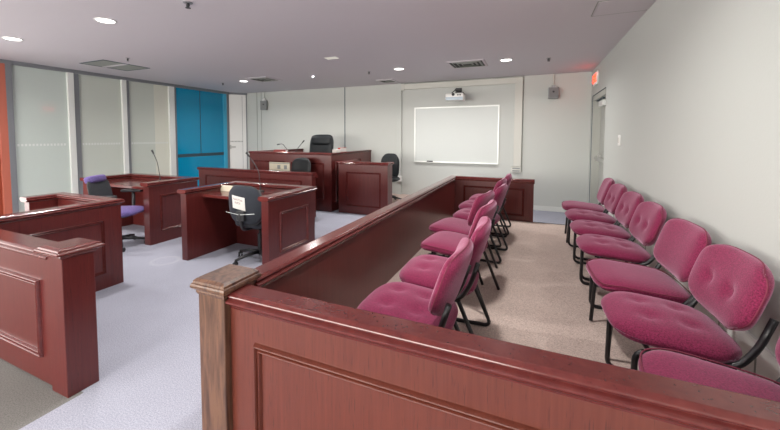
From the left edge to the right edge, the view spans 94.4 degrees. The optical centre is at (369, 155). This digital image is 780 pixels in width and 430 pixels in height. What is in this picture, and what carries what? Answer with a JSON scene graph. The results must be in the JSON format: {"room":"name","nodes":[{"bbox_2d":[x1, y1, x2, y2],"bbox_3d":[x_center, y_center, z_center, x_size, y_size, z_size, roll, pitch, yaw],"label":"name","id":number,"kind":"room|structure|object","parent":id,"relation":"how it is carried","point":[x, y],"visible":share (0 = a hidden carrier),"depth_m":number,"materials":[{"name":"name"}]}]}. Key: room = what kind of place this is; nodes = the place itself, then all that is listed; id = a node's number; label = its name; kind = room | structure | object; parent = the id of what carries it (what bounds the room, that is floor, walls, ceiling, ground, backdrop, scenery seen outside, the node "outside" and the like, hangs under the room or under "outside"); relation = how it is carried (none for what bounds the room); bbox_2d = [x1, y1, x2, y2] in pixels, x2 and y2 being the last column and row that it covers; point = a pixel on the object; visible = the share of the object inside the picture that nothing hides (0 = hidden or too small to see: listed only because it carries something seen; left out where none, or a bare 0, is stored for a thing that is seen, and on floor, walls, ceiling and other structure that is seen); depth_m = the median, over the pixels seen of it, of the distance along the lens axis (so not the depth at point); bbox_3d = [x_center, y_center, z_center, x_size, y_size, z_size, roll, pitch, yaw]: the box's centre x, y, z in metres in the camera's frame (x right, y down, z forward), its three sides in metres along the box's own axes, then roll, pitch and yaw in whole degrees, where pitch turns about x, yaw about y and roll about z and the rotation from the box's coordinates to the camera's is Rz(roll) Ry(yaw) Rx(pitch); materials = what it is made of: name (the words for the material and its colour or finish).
{"room":"courtroom","nodes":[
{"label":"courtroom","id":0,"kind":"room"},
{"bbox_2d":[0,209,572,429],"bbox_3d":[-2.122,1.260,2.732,8.437,0.100,11.785,1,3,24],"label":"floor","id":1,"kind":"structure","parent":0,"point":[148,324],"depth_m":2.26,"materials":[{"name":"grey carpet"}]},
{"bbox_2d":[0,229,104,397],"bbox_3d":[-2.076,0.846,2.164,1.271,0.790,0.222,1,3,24],"label":"wooden barrier","id":2,"kind":"object","parent":1,"relation":"on","point":[48,315],"visible":1,"depth_m":1.95,"materials":[{"name":"brown wood"}]},
{"bbox_2d":[0,192,124,291],"bbox_3d":[-2.916,0.797,3.114,1.009,0.782,0.988,1,3,24],"label":"desk","id":3,"kind":"object","parent":1,"relation":"on","point":[61,216],"visible":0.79,"depth_m":3.15,"materials":[{"name":"brown wood"}]},
{"bbox_2d":[84,174,144,251],"bbox_3d":[-3.080,0.674,4.435,0.622,0.881,0.645,0,3,-4],"label":"office chair","id":4,"kind":"object","parent":1,"relation":"on","point":[97,185],"visible":0.48,"depth_m":4.41,"materials":[{"name":"purple fabric"}]},
{"bbox_2d":[79,173,199,245],"bbox_3d":[-3.203,0.690,5.068,1.447,0.782,0.763,1,3,24],"label":"desk","id":5,"kind":"object","parent":1,"relation":"on","point":[160,218],"visible":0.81,"depth_m":4.75,"materials":[{"name":"brown wood"}]},
{"bbox_2d":[109,178,156,189],"bbox_3d":[-3.216,0.385,5.021,1.182,0.035,0.565,1,3,24],"label":"countertop","id":6,"kind":"structure","parent":5,"relation":"on","point":[131,183],"depth_m":5.00,"materials":[{"name":"brown wood"}]},
{"bbox_2d":[151,150,160,180],"bbox_3d":[-3.018,0.138,5.123,0.213,0.449,0.090,1,3,24],"label":"gooseneck microphone","id":7,"kind":"object","parent":5,"relation":"on","point":[152,151],"visible":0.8,"depth_m":5.11,"materials":[{"name":"black plastic"}]},
{"bbox_2d":[228,185,261,264],"bbox_3d":[-1.222,0.714,3.953,0.591,0.856,0.618,1,3,24],"label":"office chair","id":8,"kind":"object","parent":1,"relation":"on","point":[251,218],"visible":0.75,"depth_m":3.68,"materials":[{"name":"black plastic"}]},
{"bbox_2d":[232,195,244,210],"bbox_3d":[-1.342,0.482,3.696,0.176,0.155,0.017,2,4,27],"label":"paper sign","id":9,"kind":"object","parent":8,"relation":"attached to","point":[238,202],"visible":1,"depth_m":3.69,"materials":[{"name":"white paper"}]},
{"bbox_2d":[177,181,317,264],"bbox_3d":[-1.344,0.746,4.065,1.258,0.782,0.853,1,3,24],"label":"desk","id":10,"kind":"object","parent":1,"relation":"on","point":[287,211],"visible":0.92,"depth_m":4.00,"materials":[{"name":"brown wood"}]},
{"bbox_2d":[221,185,231,190],"bbox_3d":[-1.641,0.386,4.259,0.310,0.070,0.005,1,3,24],"label":"tent card","id":11,"kind":"object","parent":10,"relation":"on","point":[224,187],"visible":0.52,"depth_m":4.29,"materials":[{"name":"beige paper"}]},
{"bbox_2d":[202,190,277,199],"bbox_3d":[-1.321,0.448,4.100,1.033,0.035,0.515,1,3,24],"label":"countertop","id":12,"kind":"structure","parent":10,"relation":"on","point":[218,194],"depth_m":4.05,"materials":[{"name":"brown wood"}]},
{"bbox_2d":[246,152,263,191],"bbox_3d":[-1.355,0.188,4.258,0.258,0.465,0.090,1,3,24],"label":"gooseneck microphone","id":13,"kind":"object","parent":10,"relation":"on","point":[247,154],"visible":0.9,"depth_m":4.23,"materials":[{"name":"black plastic"}]},
{"bbox_2d":[197,167,317,216],"bbox_3d":[-1.953,0.619,6.355,2.530,0.785,0.426,1,3,24],"label":"bench","id":14,"kind":"object","parent":1,"relation":"on","point":[207,175],"visible":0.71,"depth_m":6.12,"materials":[{"name":"brown wood"}]},
{"bbox_2d":[291,158,310,171],"bbox_3d":[-1.308,0.529,6.296,0.591,0.970,0.618,2,4,30],"label":"office chair","id":15,"kind":"object","parent":1,"relation":"on","point":[299,164],"visible":0.27,"depth_m":6.46,"materials":[{"name":"black fabric"}]},
{"bbox_2d":[248,148,370,211],"bbox_3d":[-1.183,0.414,7.603,1.924,1.060,1.755,1,3,24],"label":"bench","id":16,"kind":"object","parent":1,"relation":"on","point":[325,165],"visible":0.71,"depth_m":6.63,"materials":[{"name":"brown wood"}]},
{"bbox_2d":[269,162,289,170],"bbox_3d":[-1.713,0.201,6.889,0.485,0.162,0.022,1,3,24],"label":"outlet plate","id":17,"kind":"object","parent":16,"relation":"attached to","point":[279,166],"depth_m":6.87,"materials":[{"name":"beige plastic"}]},
{"bbox_2d":[274,149,287,151],"bbox_3d":[-1.700,-0.102,6.942,0.280,0.040,0.089,1,3,24],"label":"book","id":18,"kind":"object","parent":16,"relation":"on","point":[275,150],"visible":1,"depth_m":6.91,"materials":[{"name":"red paper"}]},
{"bbox_2d":[309,134,333,152],"bbox_3d":[-1.069,0.146,7.131,0.645,1.144,0.644,2,4,26],"label":"chair","id":19,"kind":"object","parent":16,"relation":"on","point":[322,143],"visible":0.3,"depth_m":7.25,"materials":[{"name":"black leather"}]},
{"bbox_2d":[311,135,331,144],"bbox_3d":[-0.977,-0.316,7.294,0.500,0.198,0.097,2,4,26],"label":"headrest cover","id":20,"kind":"object","parent":19,"relation":"on","point":[315,139],"depth_m":7.25,"materials":[{"name":"black leather"}]},
{"bbox_2d":[332,149,340,152],"bbox_3d":[-0.608,-0.093,6.664,0.100,0.055,0.140,1,3,24],"label":"paper stack","id":21,"kind":"object","parent":16,"relation":"on","point":[333,150],"visible":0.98,"depth_m":6.61,"materials":[{"name":"grey paper"}]},
{"bbox_2d":[337,159,393,214],"bbox_3d":[-0.004,0.547,6.506,0.999,0.915,0.630,1,3,24],"label":"stand","id":22,"kind":"object","parent":1,"relation":"on","point":[365,188],"visible":0.88,"depth_m":6.23,"materials":[{"name":"brown wood"}]},
{"bbox_2d":[190,175,779,429],"bbox_3d":[1.212,0.793,3.124,2.113,0.797,4.647,1,3,24],"label":"box","id":23,"kind":"object","parent":1,"relation":"on","point":[286,343],"visible":0.91,"depth_m":1.22,"materials":[{"name":"brown wood"}]},
{"bbox_2d":[387,219,698,369],"bbox_3d":[1.248,1.117,3.117,2.027,0.150,4.490,1,3,24],"label":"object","id":24,"kind":"structure","parent":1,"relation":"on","point":[541,301],"depth_m":2.68,"materials":[{"name":"beige carpet"}]},
{"bbox_2d":[357,237,472,330],"bbox_3d":[0.214,0.751,1.704,0.511,0.733,0.500,1,3,24],"label":"chair","id":25,"kind":"object","parent":24,"relation":"on","point":[436,307],"visible":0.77,"depth_m":1.59,"materials":[{"name":"pink fabric"}]},
{"bbox_2d":[399,216,490,333],"bbox_3d":[0.452,0.726,2.155,0.511,0.733,0.500,1,3,22],"label":"chair","id":26,"kind":"object","parent":24,"relation":"on","point":[424,270],"visible":0.66,"depth_m":2.01,"materials":[{"name":"pink fabric"}]},
{"bbox_2d":[421,199,499,312],"bbox_3d":[0.686,0.693,2.739,0.523,0.731,0.500,2,4,29],"label":"chair","id":27,"kind":"object","parent":24,"relation":"on","point":[444,243],"visible":0.53,"depth_m":2.63,"materials":[{"name":"pink fabric"}]},
{"bbox_2d":[429,190,497,284],"bbox_3d":[0.834,0.666,3.231,0.523,0.731,0.500,2,4,33],"label":"chair","id":28,"kind":"object","parent":24,"relation":"on","point":[459,225],"visible":0.52,"depth_m":3.10,"materials":[{"name":"pink fabric"}]},
{"bbox_2d":[453,183,507,263],"bbox_3d":[1.134,0.642,3.699,0.511,0.733,0.500,2,4,28],"label":"chair","id":29,"kind":"object","parent":24,"relation":"on","point":[500,192],"visible":0.56,"depth_m":3.54,"materials":[{"name":"pink fabric"}]},
{"bbox_2d":[459,178,506,247],"bbox_3d":[1.317,0.615,4.197,0.511,0.733,0.500,2,4,28],"label":"chair","id":30,"kind":"object","parent":24,"relation":"on","point":[466,204],"visible":0.3,"depth_m":4.07,"materials":[{"name":"pink fabric"}]},
{"bbox_2d":[469,173,511,235],"bbox_3d":[1.563,0.590,4.667,0.511,0.733,0.500,1,3,24],"label":"chair","id":31,"kind":"object","parent":24,"relation":"on","point":[508,177],"visible":0.27,"depth_m":4.50,"materials":[{"name":"pink fabric"}]},
{"bbox_2d":[562,178,614,242],"bbox_3d":[2.518,0.617,4.167,0.523,0.731,0.500,2,4,26],"label":"chair","id":32,"kind":"object","parent":24,"relation":"on","point":[606,184],"visible":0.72,"depth_m":4.07,"materials":[{"name":"pink fabric"}]},
{"bbox_2d":[565,183,627,260],"bbox_3d":[2.285,0.645,3.670,0.511,0.733,0.500,1,3,22],"label":"chair","id":33,"kind":"object","parent":24,"relation":"on","point":[613,196],"visible":0.64,"depth_m":3.57,"materials":[{"name":"pink fabric"}]},
{"bbox_2d":[570,191,643,280],"bbox_3d":[2.049,0.673,3.152,0.511,0.733,0.500,1,3,22],"label":"chair","id":34,"kind":"object","parent":24,"relation":"on","point":[629,201],"visible":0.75,"depth_m":3.06,"materials":[{"name":"pink fabric"}]},
{"bbox_2d":[576,201,666,308],"bbox_3d":[1.825,0.700,2.661,0.511,0.733,0.500,1,3,22],"label":"chair","id":35,"kind":"object","parent":24,"relation":"on","point":[646,224],"visible":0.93,"depth_m":2.54,"materials":[{"name":"pink fabric"}]},
{"bbox_2d":[586,218,711,361],"bbox_3d":[1.562,0.731,2.068,0.523,0.731,0.500,1,3,21],"label":"chair","id":36,"kind":"object","parent":24,"relation":"on","point":[680,242],"visible":0.77,"depth_m":1.97,"materials":[{"name":"pink fabric"}]},
{"bbox_2d":[601,244,779,370],"bbox_3d":[1.335,0.758,1.589,0.511,0.733,0.500,1,3,22],"label":"chair","id":37,"kind":"object","parent":24,"relation":"on","point":[731,283],"visible":0.97,"depth_m":1.46,"materials":[{"name":"pink fabric"}]},
{"bbox_2d":[638,337,779,401],"bbox_3d":[1.133,0.785,1.066,0.523,0.731,0.500,2,4,29],"label":"chair","id":38,"kind":"object","parent":24,"relation":"on","point":[669,364],"visible":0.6,"depth_m":1.19,"materials":[{"name":"pink fabric"}]},
{"bbox_3d":[-4.641,0.926,7.044,0.090,0.090,5.070,1,3,24],"label":"trim","id":39,"kind":"structure","parent":1,"relation":"on","visible":0},
{"bbox_2d":[5,64,18,212],"bbox_3d":[-5.357,-0.186,5.393,0.080,2.350,0.075,1,3,24],"label":"trim","id":40,"kind":"structure","parent":39,"relation":"on","point":[8,68],"depth_m":5.37,"materials":[{"name":"grey"}]},
{"bbox_2d":[11,65,70,211],"bbox_3d":[-5.198,-0.210,5.745,0.017,2.360,0.740,1,3,24],"label":"window","id":41,"kind":"structure","parent":39,"relation":"attached to","point":[39,95],"depth_m":5.71,"materials":[{"name":"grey glass"}]},
{"bbox_2d":[66,72,78,193],"bbox_3d":[-5.031,-0.224,6.103,0.085,2.350,0.090,1,3,24],"label":"trim","id":42,"kind":"structure","parent":39,"relation":"on","point":[69,76],"depth_m":6.07,"materials":[{"name":"silver metal"}]},
{"bbox_2d":[73,73,82,193],"bbox_3d":[-5.003,-0.229,6.183,0.070,2.350,0.080,1,3,24],"label":"trim","id":43,"kind":"structure","parent":39,"relation":"on","point":[76,78],"depth_m":6.16,"materials":[{"name":"grey metal"}]},
{"bbox_2d":[78,74,123,176],"bbox_3d":[-4.838,-0.253,6.536,0.017,2.360,0.740,1,3,24],"label":"window","id":44,"kind":"structure","parent":39,"relation":"attached to","point":[99,97],"depth_m":6.50,"materials":[{"name":"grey glass"}]},
{"bbox_2d":[120,80,128,173],"bbox_3d":[-4.672,-0.267,6.891,0.085,2.350,0.085,1,3,24],"label":"trim","id":45,"kind":"structure","parent":39,"relation":"on","point":[122,82],"depth_m":6.85,"materials":[{"name":"silver metal"}]},
{"bbox_2d":[126,80,131,172],"bbox_3d":[-4.649,-0.271,6.958,0.070,2.350,0.055,1,3,24],"label":"trim","id":46,"kind":"structure","parent":39,"relation":"on","point":[127,82],"depth_m":6.93,"materials":[{"name":"grey metal"}]},
{"bbox_2d":[129,81,169,174],"bbox_3d":[-4.465,-0.297,7.354,0.017,2.360,0.860,1,3,24],"label":"window","id":47,"kind":"structure","parent":39,"relation":"attached to","point":[149,124],"depth_m":7.32,"materials":[{"name":"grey glass"}]},
{"bbox_2d":[167,86,176,175],"bbox_3d":[-4.265,-0.316,7.784,0.085,2.350,0.130,1,3,24],"label":"trim","id":48,"kind":"structure","parent":39,"relation":"on","point":[171,100],"depth_m":7.74,"materials":[{"name":"silver metal"}]},
{"bbox_2d":[174,87,177,175],"bbox_3d":[-4.234,-0.320,7.869,0.070,2.350,0.050,1,3,24],"label":"trim","id":49,"kind":"structure","parent":39,"relation":"on","point":[174,87],"depth_m":7.85,"materials":[{"name":"grey metal"}]},
{"bbox_2d":[176,87,227,185],"bbox_3d":[-3.920,-0.361,8.533,0.032,2.360,1.420,1,3,24],"label":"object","id":50,"kind":"structure","parent":39,"relation":"attached to","point":[201,115],"depth_m":8.43,"materials":[{"name":"teal"}]},
{"bbox_2d":[226,94,229,167],"bbox_3d":[-3.622,-0.393,9.214,0.070,2.350,0.070,1,3,24],"label":"trim","id":51,"kind":"structure","parent":39,"relation":"on","point":[227,95],"depth_m":9.18,"materials":[{"name":"grey"}]},
{"bbox_2d":[0,0,655,92],"bbox_3d":[-2.119,-1.306,2.592,8.437,0.100,11.785,1,3,24],"label":"ceiling","id":52,"kind":"structure","parent":0,"point":[209,44],"depth_m":4.04,"materials":[{"name":"grey paint"}]},
{"bbox_2d":[2,37,22,40],"bbox_3d":[-4.087,-1.339,4.133,0.182,0.006,0.182,1,3,24],"label":"recessed light","id":53,"kind":"object","parent":52,"relation":"in","point":[6,38],"visible":1,"depth_m":4.12,"materials":[{"name":"white plastic"}]},
{"bbox_2d":[94,17,116,23],"bbox_3d":[-2.541,-1.302,3.474,0.182,0.006,0.182,1,3,24],"label":"recessed light","id":54,"kind":"object","parent":52,"relation":"in","point":[99,19],"visible":1,"depth_m":3.46,"materials":[{"name":"white plastic"}]},
{"bbox_2d":[80,60,149,70],"bbox_3d":[-4.007,-1.424,5.706,0.600,0.008,0.715,1,3,24],"label":"ceiling vent","id":55,"kind":"object","parent":52,"relation":"in","point":[100,63],"visible":1,"depth_m":5.68,"materials":[{"name":"grey metal"}]},
{"bbox_2d":[183,1,192,8],"bbox_3d":[-1.512,-1.256,3.008,0.079,0.045,0.079,1,3,24],"label":"sprinkler","id":56,"kind":"object","parent":52,"relation":"attached to","point":[188,3],"visible":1,"depth_m":3.00,"materials":[{"name":"grey metal"}]},
{"bbox_2d":[245,76,282,81],"bbox_3d":[-2.055,-1.492,7.049,0.500,0.016,0.500,1,3,24],"label":"ceiling vent","id":57,"kind":"object","parent":52,"relation":"in","point":[261,79],"visible":1,"depth_m":7.01,"materials":[{"name":"grey metal"}]},
{"bbox_2d":[376,79,397,82],"bbox_3d":[0.359,-1.500,7.237,0.340,0.016,0.340,1,3,24],"label":"ceiling vent","id":58,"kind":"object","parent":52,"relation":"in","point":[385,80],"visible":1,"depth_m":7.15,"materials":[{"name":"grey metal"}]},
{"bbox_2d":[446,59,487,68],"bbox_3d":[1.509,-1.405,5.540,0.540,0.016,0.540,1,3,24],"label":"ceiling vent","id":59,"kind":"object","parent":52,"relation":"in","point":[479,62],"visible":1,"depth_m":5.50,"materials":[{"name":"grey metal"}]},
{"bbox_2d":[591,0,653,16],"bbox_3d":[2.160,-1.275,3.068,0.425,0.004,0.412,1,3,24],"label":"access hatch","id":60,"kind":"object","parent":52,"relation":"attached to","point":[607,7],"visible":1,"depth_m":3.08,"materials":[{"name":"grey paint"}]},
{"bbox_2d":[247,72,591,206],"bbox_3d":[0.473,-0.304,7.849,8.017,2.470,0.120,1,3,24],"label":"wall","id":61,"kind":"structure","parent":0,"point":[556,132],"depth_m":7.32,"materials":[{"name":"grey paint"}]},
{"bbox_2d":[229,92,247,168],"bbox_3d":[-3.389,-0.390,9.344,0.458,2.470,0.075,-1,3,-26],"label":"door","id":62,"kind":"structure","parent":61,"relation":"in","point":[238,157],"depth_m":9.33,"materials":[{"name":"white wood"}]},
{"bbox_2d":[256,93,261,150],"bbox_3d":[-2.821,-0.386,9.276,0.157,2.470,0.005,1,3,24],"label":"trim","id":63,"kind":"structure","parent":61,"relation":"attached to","point":[256,93],"depth_m":9.26,"materials":[{"name":"grey metal"}]},
{"bbox_2d":[260,92,266,109],"bbox_3d":[-2.655,-1.382,9.070,0.160,0.453,0.126,0,3,-4],"label":"wall speaker","id":64,"kind":"object","parent":61,"relation":"attached to","point":[263,104],"visible":1,"depth_m":9.02,"materials":[{"name":"grey plastic"}]},
{"bbox_2d":[261,101,265,108],"bbox_3d":[-2.651,-1.268,9.018,0.130,0.200,0.005,0,3,-4],"label":"speaker grille","id":65,"kind":"object","parent":64,"relation":"attached to","point":[263,103],"depth_m":9.02,"materials":[{"name":"grey"}]},
{"bbox_2d":[344,87,344,130],"bbox_3d":[-0.557,-0.327,8.249,0.020,2.470,0.004,1,3,24],"label":"trim","id":66,"kind":"structure","parent":61,"relation":"attached to","point":[344,87],"depth_m":8.21,"materials":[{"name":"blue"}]},
{"bbox_2d":[392,193,408,202],"bbox_3d":[0.362,0.911,7.138,1.200,0.120,1.385,1,3,24],"label":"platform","id":67,"kind":"structure","parent":61,"relation":"attached to","point":[396,195],"depth_m":7.43,"materials":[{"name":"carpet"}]},
{"bbox_2d":[381,153,401,199],"bbox_3d":[0.359,0.416,6.792,0.591,0.904,0.618,1,3,18],"label":"office chair","id":68,"kind":"object","parent":67,"relation":"on","point":[389,157],"visible":0.44,"depth_m":6.94,"materials":[{"name":"black fabric"}]},
{"bbox_2d":[445,88,465,100],"bbox_3d":[1.676,-1.192,6.937,0.340,0.275,0.453,1,3,24],"label":"projector","id":69,"kind":"object","parent":61,"relation":"attached to","point":[458,95],"visible":1,"depth_m":6.77,"materials":[{"name":"white plastic"}]},
{"bbox_2d":[446,97,462,99],"bbox_3d":[1.585,-1.076,6.744,0.320,0.055,0.006,1,3,24],"label":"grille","id":70,"kind":"object","parent":69,"relation":"attached to","point":[447,98],"depth_m":6.74,"materials":[{"name":"grey plastic"}]},
{"bbox_2d":[414,105,499,164],"bbox_3d":[1.695,-0.420,7.185,1.672,1.130,0.067,1,3,24],"label":"whiteboard","id":71,"kind":"object","parent":61,"relation":"attached to","point":[452,134],"visible":1,"depth_m":7.18,"materials":[{"name":"white plastic"}]},
{"bbox_2d":[414,161,497,164],"bbox_3d":[1.690,0.139,7.206,1.656,0.012,0.045,1,3,24],"label":"marker tray","id":72,"kind":"object","parent":71,"relation":"on","point":[463,162],"depth_m":7.10,"materials":[{"name":"silver metal"}]},
{"bbox_2d":[395,76,523,193],"bbox_3d":[1.701,-0.267,7.195,2.496,2.470,0.055,1,3,24],"label":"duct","id":73,"kind":"object","parent":61,"relation":"attached to","point":[518,81],"visible":0.88,"depth_m":6.96,"materials":[{"name":"grey paint"}]},
{"bbox_2d":[511,166,520,172],"bbox_3d":[2.745,0.254,6.749,0.170,0.110,0.053,1,3,24],"label":"wall outlet","id":74,"kind":"object","parent":61,"relation":"attached to","point":[516,169],"visible":1,"depth_m":6.73,"materials":[{"name":"grey plastic"}]},
{"bbox_2d":[533,205,566,211],"bbox_3d":[2.506,0.943,6.918,2.887,0.085,0.012,1,3,24],"label":"baseboard","id":75,"kind":"structure","parent":61,"relation":"attached to","point":[535,207],"depth_m":6.57,"materials":[{"name":"white paint"}]},
{"bbox_2d":[548,74,558,98],"bbox_3d":[3.260,-1.235,6.383,0.165,0.440,0.126,1,3,24],"label":"wall speaker","id":76,"kind":"object","parent":61,"relation":"attached to","point":[553,92],"visible":1,"depth_m":6.34,"materials":[{"name":"grey plastic"}]},
{"bbox_2d":[549,88,557,97],"bbox_3d":[3.236,-1.110,6.336,0.135,0.165,0.005,1,3,24],"label":"speaker grille","id":77,"kind":"object","parent":76,"relation":"attached to","point":[553,92],"depth_m":6.33,"materials":[{"name":"grey"}]},
{"bbox_2d":[588,0,779,353],"bbox_3d":[1.528,0.072,1.005,0.180,2.470,11.485,1,3,24],"label":"wall","id":78,"kind":"structure","parent":0,"point":[693,86],"depth_m":2.06,"materials":[{"name":"grey paint"}]},
{"bbox_2d":[593,70,598,86],"bbox_3d":[3.569,-1.214,5.687,0.036,0.210,0.346,1,3,24],"label":"exit sign","id":79,"kind":"object","parent":78,"relation":"attached to","point":[596,74],"visible":1,"depth_m":5.58,"materials":[{"name":"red plastic"}]},
{"bbox_2d":[589,87,605,203],"bbox_3d":[3.539,0.050,5.470,0.172,2.030,1.190,1,3,24],"label":"door","id":80,"kind":"structure","parent":78,"relation":"in","point":[599,99],"depth_m":5.92,"materials":[{"name":"grey paint"}]},
{"bbox_2d":[602,205,779,381],"bbox_3d":[1.127,1.090,0.415,0.014,0.500,9.980,1,3,24],"label":"baseboard","id":81,"kind":"structure","parent":78,"relation":"attached to","point":[766,364],"depth_m":1.58,"materials":[{"name":"white plastic"}]},
{"bbox_3d":[-6.994,0.013,1.921,0.120,2.470,6.100,1,3,24],"label":"wall","id":82,"kind":"structure","parent":0,"visible":0},
{"bbox_2d":[0,63,12,214],"bbox_3d":[-5.529,-0.130,5.017,0.080,2.420,0.755,1,3,24],"label":"door","id":83,"kind":"structure","parent":82,"relation":"in","point":[5,175],"depth_m":5.30,"materials":[{"name":"orange painted wood"}]},
{"bbox_2d":[0,59,229,94],"bbox_3d":[-4.632,-1.467,6.910,0.105,0.055,5.070,1,3,24],"label":"trim","id":84,"kind":"structure","parent":82,"relation":"attached to","point":[16,63],"depth_m":6.42,"materials":[{"name":"grey metal"}]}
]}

